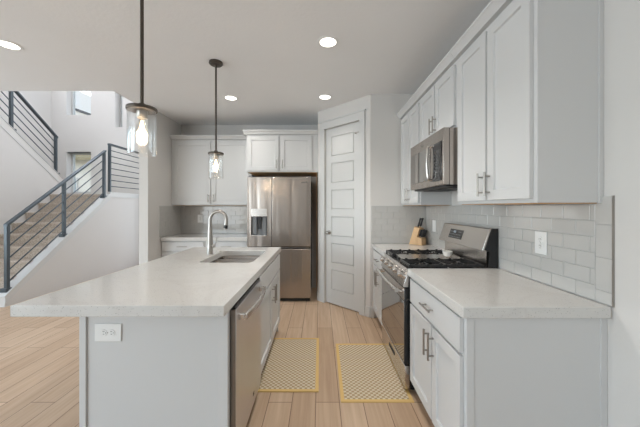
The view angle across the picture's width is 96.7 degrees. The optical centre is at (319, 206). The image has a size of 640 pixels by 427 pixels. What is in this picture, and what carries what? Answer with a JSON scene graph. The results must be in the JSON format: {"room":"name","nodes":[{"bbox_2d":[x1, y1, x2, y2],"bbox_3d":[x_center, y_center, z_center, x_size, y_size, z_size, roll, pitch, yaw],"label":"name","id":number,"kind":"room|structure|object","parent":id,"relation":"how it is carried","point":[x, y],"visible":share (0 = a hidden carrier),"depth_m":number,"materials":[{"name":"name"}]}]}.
{"room":"kitchen","nodes":[
{"label":"kitchen","id":0,"kind":"room"},
{"bbox_2d":[0,91,50,164],"bbox_3d":[-6.545,-1.340,0.950,0.150,5.400,12.300,0,0,0],"label":"wall","id":1,"kind":"structure","parent":0,"point":[40,101],"depth_m":6.42,"materials":[{"name":"paint"}]},
{"bbox_2d":[51,91,138,193],"bbox_3d":[-4.470,-1.340,6.975,4.001,5.400,0.250,0,0,0],"label":"wall","id":2,"kind":"structure","parent":0,"point":[91,133],"depth_m":6.85,"materials":[{"name":"paint"}]},
{"bbox_2d":[72,91,74,114],"bbox_3d":[-5.810,-2.877,7.025,0.590,1.325,0.070,0,0,0],"label":"window","id":3,"kind":"structure","parent":2,"relation":"in","point":[73,92],"depth_m":7.00,"materials":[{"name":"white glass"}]},
{"bbox_2d":[68,152,90,192],"bbox_3d":[-5.810,-0.835,6.970,0.590,0.990,0.180,0,0,0],"label":"window","id":4,"kind":"structure","parent":2,"relation":"in","point":[73,153],"depth_m":6.99,"materials":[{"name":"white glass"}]},
{"bbox_2d":[120,95,121,126],"bbox_3d":[-4.850,-2.732,7.063,0.180,1.615,0.070,0,0,0],"label":"window","id":5,"kind":"structure","parent":2,"relation":"in","point":[120,95],"depth_m":7.03,"materials":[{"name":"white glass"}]},
{"bbox_2d":[114,91,180,264],"bbox_3d":[-2.408,-1.340,5.250,0.123,5.400,3.700,0,0,0],"label":"wall","id":6,"kind":"structure","parent":0,"point":[155,148],"depth_m":4.03,"materials":[{"name":"paint"}]},
{"bbox_2d":[159,205,180,237],"bbox_3d":[-2.341,0.211,4.470,0.008,0.469,0.640,0,0,0],"label":"backsplash","id":7,"kind":"structure","parent":6,"relation":"attached to","point":[169,216],"depth_m":4.42,"materials":[{"name":"tile"}]},
{"bbox_2d":[0,268,433,426],"bbox_3d":[-2.625,1.410,1.000,8.250,0.100,12.400,0,0,0],"label":"floor","id":8,"kind":"structure","parent":0,"point":[39,356],"depth_m":2.28,"materials":[{"name":"brown wood"}]},
{"bbox_2d":[0,115,138,306],"bbox_3d":[-5.369,-0.356,5.125,2.201,3.431,3.446,0,0,0],"label":"staircase","id":9,"kind":"structure","parent":8,"relation":"on","point":[103,240],"depth_m":5.17,"materials":[{"name":"paint"}]},
{"bbox_2d":[0,91,59,173],"bbox_3d":[-5.500,-1.756,5.069,0.090,2.190,1.798,0,0,0],"label":"stair railing","id":10,"kind":"object","parent":9,"relation":"on","point":[11,93],"visible":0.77,"depth_m":5.41,"materials":[{"name":"grey metal"}]},
{"bbox_2d":[0,150,106,292],"bbox_3d":[-4.340,0.013,4.829,0.090,2.323,1.872,0,0,0],"label":"stair railing","id":11,"kind":"object","parent":9,"relation":"on","point":[8,223],"visible":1,"depth_m":4.55,"materials":[{"name":"grey metal"}]},
{"bbox_2d":[107,143,138,191],"bbox_3d":[-4.320,-0.808,6.319,0.060,0.991,1.002,0,0,0],"label":"stair railing","id":12,"kind":"object","parent":9,"relation":"on","point":[108,144],"visible":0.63,"depth_m":6.00,"materials":[{"name":"grey metal"}]},
{"bbox_2d":[79,254,279,426],"bbox_3d":[-0.796,0.929,2.264,0.795,0.862,1.712,0,0,0],"label":"kitchen island","id":13,"kind":"object","parent":8,"relation":"on","point":[163,371],"visible":0.7,"depth_m":1.42,"materials":[{"name":"white wood"}]},
{"bbox_2d":[95,324,121,340],"bbox_3d":[-1.055,0.625,1.416,0.133,0.089,0.008,0,0,0],"label":"wall outlet","id":14,"kind":"object","parent":13,"relation":"attached to","point":[103,332],"visible":1,"depth_m":1.41,"materials":[{"name":"white plastic"}]},
{"bbox_2d":[100,329,106,335],"bbox_3d":[-1.075,0.625,1.413,0.034,0.034,0.002,0,0,0],"label":"receptacle","id":15,"kind":"object","parent":14,"relation":"attached to","point":[103,332],"depth_m":1.41,"materials":[{"name":"grey plastic"}]},
{"bbox_2d":[108,329,114,335],"bbox_3d":[-1.036,0.625,1.413,0.034,0.034,0.002,0,0,0],"label":"receptacle","id":16,"kind":"object","parent":14,"relation":"attached to","point":[111,332],"depth_m":1.41,"materials":[{"name":"grey plastic"}]},
{"bbox_2d":[10,247,280,316],"bbox_3d":[-0.918,0.472,2.225,0.968,0.052,1.879,0,0,0],"label":"island countertop","id":17,"kind":"structure","parent":13,"relation":"on","point":[185,283],"depth_m":1.54,"materials":[{"name":"stone"}]},
{"bbox_2d":[207,210,227,253],"bbox_3d":[-0.977,0.236,2.710,0.202,0.418,0.060,0,0,0],"label":"faucet","id":18,"kind":"object","parent":17,"relation":"on","point":[210,245],"visible":1,"depth_m":2.69,"materials":[{"name":"silver metal"}]},
{"bbox_2d":[210,256,258,262],"bbox_3d":[-0.766,0.601,2.595,0.455,0.204,0.638,0,0,0],"label":"sink","id":19,"kind":"object","parent":17,"relation":"in","point":[224,259],"visible":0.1,"depth_m":2.70,"materials":[{"name":"silver metal"}]},
{"bbox_2d":[161,241,205,257],"bbox_3d":[-2.019,0.929,4.473,0.652,0.862,0.652,0,0,0],"label":"base cabinet","id":20,"kind":"object","parent":8,"relation":"on","point":[167,247],"visible":0.2,"depth_m":4.18,"materials":[{"name":"white wood"}]},
{"bbox_2d":[161,234,246,240],"bbox_3d":[-1.698,0.472,4.476,1.275,0.052,0.623,0,0,0],"label":"countertop","id":21,"kind":"structure","parent":20,"relation":"on","point":[178,237],"depth_m":4.17,"materials":[{"name":"stone"}]},
{"bbox_2d":[206,241,246,246],"bbox_3d":[-1.376,0.929,4.473,0.632,0.862,0.652,0,0,0],"label":"base cabinet","id":22,"kind":"object","parent":8,"relation":"on","point":[219,243],"visible":0.11,"depth_m":4.18,"materials":[{"name":"white wood"}]},
{"bbox_2d":[230,278,265,426],"bbox_3d":[-0.684,0.934,1.749,0.645,0.852,0.600,0,0,0],"label":"dishwasher","id":23,"kind":"object","parent":8,"relation":"on","point":[245,315],"visible":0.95,"depth_m":1.60,"materials":[{"name":"grey metal"}]},
{"bbox_2d":[247,176,311,300],"bbox_3d":[-0.586,0.460,4.408,0.909,1.800,0.710,0,0,0],"label":"refrigerator","id":24,"kind":"object","parent":8,"relation":"on","point":[279,209],"visible":0.88,"depth_m":4.06,"materials":[{"name":"grey metal"}]},
{"bbox_2d":[258,338,318,391],"bbox_3d":[-0.258,1.356,2.512,0.495,0.007,0.850,0,0,0],"label":"floor mat","id":25,"kind":"object","parent":8,"relation":"on","point":[291,364],"visible":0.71,"depth_m":2.40,"materials":[{"name":"beige fabric"}]},
{"bbox_2d":[336,344,413,402],"bbox_3d":[0.401,1.356,2.397,0.509,0.007,0.841,0,0,0],"label":"floor mat","id":26,"kind":"object","parent":8,"relation":"on","point":[367,373],"visible":0.88,"depth_m":2.27,"materials":[{"name":"beige fabric"}]},
{"bbox_2d":[373,249,383,324],"bbox_3d":[0.959,0.929,3.159,0.700,0.862,0.652,0,0,0],"label":"base cabinet","id":27,"kind":"object","parent":8,"relation":"on","point":[377,280],"visible":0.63,"depth_m":3.19,"materials":[{"name":"white wood"}]},
{"bbox_2d":[372,243,441,255],"bbox_3d":[0.968,0.472,3.161,0.661,0.052,0.654,0,0,0],"label":"countertop","id":28,"kind":"structure","parent":27,"relation":"on","point":[381,248],"depth_m":3.21,"materials":[{"name":"stone"}]},
{"bbox_2d":[409,226,425,244],"bbox_3d":[1.163,0.339,3.391,0.108,0.214,0.163,0,0,-42],"label":"knife block","id":29,"kind":"object","parent":28,"relation":"on","point":[415,239],"visible":0.85,"depth_m":3.35,"materials":[{"name":"brown wood"}]},
{"bbox_2d":[376,223,497,389],"bbox_3d":[0.917,0.757,2.449,0.758,1.205,0.761,0,0,0],"label":"range","id":30,"kind":"object","parent":8,"relation":"on","point":[471,246],"visible":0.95,"depth_m":2.27,"materials":[{"name":"silver metal"}]},
{"bbox_2d":[385,253,480,269],"bbox_3d":[0.933,0.467,2.450,0.575,0.016,0.757,0,0,0],"label":"cooktop","id":31,"kind":"object","parent":30,"relation":"in","point":[394,259],"depth_m":2.27,"materials":[{"name":"black metal"}]},
{"bbox_2d":[442,249,452,256],"bbox_3d":[1.075,0.383,2.400,0.080,0.066,0.080,0,0,25],"label":"bowl","id":32,"kind":"object","parent":30,"relation":"on","point":[446,253],"visible":1,"depth_m":2.38,"materials":[{"name":"white ceramic"}]},
{"bbox_2d":[410,279,606,426],"bbox_3d":[0.959,0.929,1.679,0.700,0.862,0.771,0,0,0],"label":"base cabinet","id":33,"kind":"object","parent":8,"relation":"on","point":[465,372],"visible":0.88,"depth_m":1.30,"materials":[{"name":"white wood"}]},
{"bbox_2d":[408,268,610,317],"bbox_3d":[0.968,0.472,1.667,0.661,0.052,0.799,0,0,0],"label":"countertop","id":34,"kind":"structure","parent":33,"relation":"on","point":[469,292],"depth_m":1.45,"materials":[{"name":"stone"}]},
{"bbox_2d":[0,0,490,124],"bbox_3d":[-2.550,-1.510,-0.100,8.100,0.250,10.200,0,0,0],"label":"ceiling","id":35,"kind":"structure","parent":0,"point":[277,70],"depth_m":2.48,"materials":[{"name":"paint"}]},
{"bbox_2d":[0,39,23,50],"bbox_3d":[-2.660,-1.382,2.430,0.184,0.006,0.184,0,0,0],"label":"recessed light","id":36,"kind":"object","parent":35,"relation":"in","point":[6,44],"visible":1,"depth_m":2.43,"materials":[{"name":"white plastic"}]},
{"bbox_2d":[0,41,19,49],"bbox_3d":[-2.660,-1.383,2.430,0.134,0.002,0.134,0,0,0],"label":"diffuser","id":37,"kind":"object","parent":36,"relation":"attached to","point":[9,45],"depth_m":2.43,"materials":[{"name":"white plastic"}]},
{"bbox_2d":[125,0,157,152],"bbox_3d":[-0.930,-0.828,1.486,0.144,1.112,0.144,0,0,23],"label":"pendant light","id":38,"kind":"object","parent":35,"relation":"hanging from","point":[142,110],"visible":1,"depth_m":1.48,"materials":[{"name":"brown metal"}]},
{"bbox_2d":[136,109,147,119],"bbox_3d":[-0.930,-0.482,1.486,0.052,0.040,0.052,0,0,0],"label":"socket","id":39,"kind":"object","parent":38,"relation":"attached to","point":[142,114],"depth_m":1.47,"materials":[{"name":"silver metal"}]},
{"bbox_2d":[208,59,223,177],"bbox_3d":[-0.995,-0.828,2.720,0.144,1.112,0.144,0,0,23],"label":"pendant light","id":40,"kind":"object","parent":35,"relation":"hanging from","point":[216,63],"visible":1,"depth_m":2.71,"materials":[{"name":"brown metal"}]},
{"bbox_2d":[213,154,218,158],"bbox_3d":[-0.995,-0.482,2.720,0.052,0.040,0.052,0,0,0],"label":"socket","id":41,"kind":"object","parent":40,"relation":"attached to","point":[215,156],"depth_m":2.70,"materials":[{"name":"silver metal"}]},
{"bbox_2d":[223,95,237,100],"bbox_3d":[-1.130,-1.382,3.610,0.184,0.006,0.184,0,0,0],"label":"recessed light","id":42,"kind":"object","parent":35,"relation":"in","point":[227,97],"visible":1,"depth_m":3.59,"materials":[{"name":"white plastic"}]},
{"bbox_2d":[225,96,235,99],"bbox_3d":[-1.130,-1.383,3.610,0.134,0.002,0.134,0,0,0],"label":"diffuser","id":43,"kind":"object","parent":42,"relation":"attached to","point":[226,97],"depth_m":3.59,"materials":[{"name":"white plastic"}]},
{"bbox_2d":[318,94,331,99],"bbox_3d":[0.063,-1.382,3.580,0.184,0.006,0.184,0,0,0],"label":"recessed light","id":44,"kind":"object","parent":35,"relation":"in","point":[322,96],"visible":1,"depth_m":3.57,"materials":[{"name":"white plastic"}]},
{"bbox_2d":[320,95,329,98],"bbox_3d":[0.063,-1.383,3.580,0.134,0.002,0.134,0,0,0],"label":"diffuser","id":45,"kind":"object","parent":44,"relation":"attached to","point":[321,96],"depth_m":3.57,"materials":[{"name":"white plastic"}]},
{"bbox_2d":[317,35,338,47],"bbox_3d":[0.067,-1.382,2.387,0.184,0.006,0.184,0,0,0],"label":"recessed light","id":46,"kind":"object","parent":35,"relation":"in","point":[327,41],"visible":1,"depth_m":2.38,"materials":[{"name":"white plastic"}]},
{"bbox_2d":[320,38,335,46],"bbox_3d":[0.067,-1.383,2.387,0.134,0.002,0.134,0,0,0],"label":"diffuser","id":47,"kind":"object","parent":46,"relation":"attached to","point":[324,42],"depth_m":2.39,"materials":[{"name":"white plastic"}]},
{"bbox_2d":[181,125,317,287],"bbox_3d":[-0.518,-0.013,4.875,3.656,2.745,0.150,0,0,0],"label":"wall","id":48,"kind":"structure","parent":0,"point":[185,129],"depth_m":4.80,"materials":[{"name":"paint"}]},
{"bbox_2d":[169,135,255,205],"bbox_3d":[-1.714,-0.573,4.612,1.263,1.101,0.373,0,0,0],"label":"upper cabinet","id":49,"kind":"object","parent":48,"relation":"attached to","point":[191,185],"visible":0.78,"depth_m":4.48,"materials":[{"name":"white wood"}]},
{"bbox_2d":[181,206,246,232],"bbox_3d":[-1.693,0.211,4.795,1.286,0.469,0.009,0,0,0],"label":"backsplash","id":50,"kind":"structure","parent":48,"relation":"attached to","point":[237,215],"depth_m":4.79,"materials":[{"name":"tile"}]},
{"bbox_2d":[198,215,202,222],"bbox_3d":[-2.015,0.195,4.787,0.089,0.133,0.008,0,0,0],"label":"wall outlet","id":51,"kind":"object","parent":50,"relation":"attached to","point":[200,217],"visible":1,"depth_m":4.79,"materials":[{"name":"white plastic"}]},
{"bbox_2d":[243,130,317,176],"bbox_3d":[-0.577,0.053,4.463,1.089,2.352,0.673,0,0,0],"label":"upper cabinet","id":52,"kind":"object","parent":48,"relation":"attached to","point":[270,153],"visible":0.97,"depth_m":4.18,"materials":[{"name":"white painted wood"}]},
{"bbox_2d":[318,94,412,317],"bbox_3d":[0.502,-0.013,4.008,1.867,2.745,0.566,0,0,44],"label":"wall","id":53,"kind":"structure","parent":0,"point":[385,125],"depth_m":3.50,"materials":[{"name":"paint"}]},
{"bbox_2d":[325,122,358,311],"bbox_3d":[0.296,0.125,3.832,0.617,2.446,0.100,0,0,45],"label":"door","id":54,"kind":"structure","parent":53,"relation":"in","point":[342,142],"depth_m":3.83,"materials":[{"name":"white wood"}]},
{"bbox_2d":[319,109,365,315],"bbox_3d":[0.279,0.070,3.822,0.814,2.580,0.028,0,0,45],"label":"trim","id":55,"kind":"structure","parent":53,"relation":"attached to","point":[359,115],"depth_m":3.60,"materials":[{"name":"white wood"}]},
{"bbox_2d":[317,280,373,317],"bbox_3d":[0.178,1.295,4.072,0.318,0.130,1.491,0,0,-28],"label":"baseboard","id":56,"kind":"structure","parent":53,"relation":"attached to","point":[369,312],"depth_m":3.51,"materials":[{"name":"white wood"}]},
{"bbox_2d":[371,206,425,242],"bbox_3d":[0.965,0.215,3.495,0.673,0.462,0.008,0,0,0],"label":"backsplash","id":57,"kind":"structure","parent":53,"relation":"attached to","point":[389,224],"depth_m":3.49,"materials":[{"name":"tile"}]},
{"bbox_2d":[426,0,639,426],"bbox_3d":[1.380,-0.013,-0.100,0.140,2.745,10.200,0,0,0],"label":"wall","id":58,"kind":"structure","parent":0,"point":[621,17],"depth_m":1.23,"materials":[{"name":"paint"}]},
{"bbox_2d":[397,93,450,205],"bbox_3d":[1.125,-0.577,3.167,0.367,1.122,0.665,0,0,0],"label":"upper cabinet","id":59,"kind":"object","parent":58,"relation":"attached to","point":[409,113],"visible":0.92,"depth_m":3.10,"materials":[{"name":"white wood"}]},
{"bbox_2d":[415,52,457,141],"bbox_3d":[1.125,-0.861,2.452,0.367,0.555,0.760,0,0,0],"label":"upper cabinet","id":60,"kind":"object","parent":58,"relation":"attached to","point":[438,94],"visible":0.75,"depth_m":2.34,"materials":[{"name":"white wood"}]},
{"bbox_2d":[411,127,457,191],"bbox_3d":[1.079,-0.364,2.450,0.456,0.436,0.758,0,0,0],"label":"microwave","id":61,"kind":"object","parent":60,"relation":"attached to","point":[434,161],"visible":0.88,"depth_m":2.22,"materials":[{"name":"silver metal"}]},
{"bbox_2d":[426,196,614,306],"bbox_3d":[1.304,0.197,2.381,0.010,0.497,2.236,0,0,0],"label":"backsplash","id":62,"kind":"structure","parent":58,"relation":"attached to","point":[579,260],"depth_m":1.57,"materials":[{"name":"tile"}]},
{"bbox_2d":[432,220,435,231],"bbox_3d":[1.297,0.215,3.235,0.008,0.133,0.089,0,0,0],"label":"light switch","id":63,"kind":"object","parent":62,"relation":"attached to","point":[433,221],"visible":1,"depth_m":3.22,"materials":[{"name":"white plastic"}]},
{"bbox_2d":[535,231,546,254],"bbox_3d":[1.297,0.210,1.672,0.008,0.133,0.089,0,0,0],"label":"wall outlet","id":64,"kind":"object","parent":62,"relation":"attached to","point":[540,237],"visible":1,"depth_m":1.67,"materials":[{"name":"white plastic"}]},
{"bbox_2d":[449,0,603,204],"bbox_3d":[1.125,-0.577,1.690,0.367,1.122,0.759,0,0,0],"label":"upper cabinet","id":65,"kind":"object","parent":58,"relation":"attached to","point":[531,72],"visible":1,"depth_m":1.34,"materials":[{"name":"white wood"}]},
{"label":"outside","id":66,"kind":"structure","parent":0,"visible":0},
{"bbox_3d":[-10.000,1.760,26.300,40.000,0.200,37.400,0,0,0],"label":"ground","id":67,"kind":"structure","parent":66,"visible":0},
{"bbox_2d":[75,108,90,191],"bbox_3d":[-13.050,-1.793,15.750,9.900,6.906,6.500,0,0,0],"label":"neighbor house","id":68,"kind":"structure","parent":67,"relation":"on","point":[80,160],"depth_m":13.00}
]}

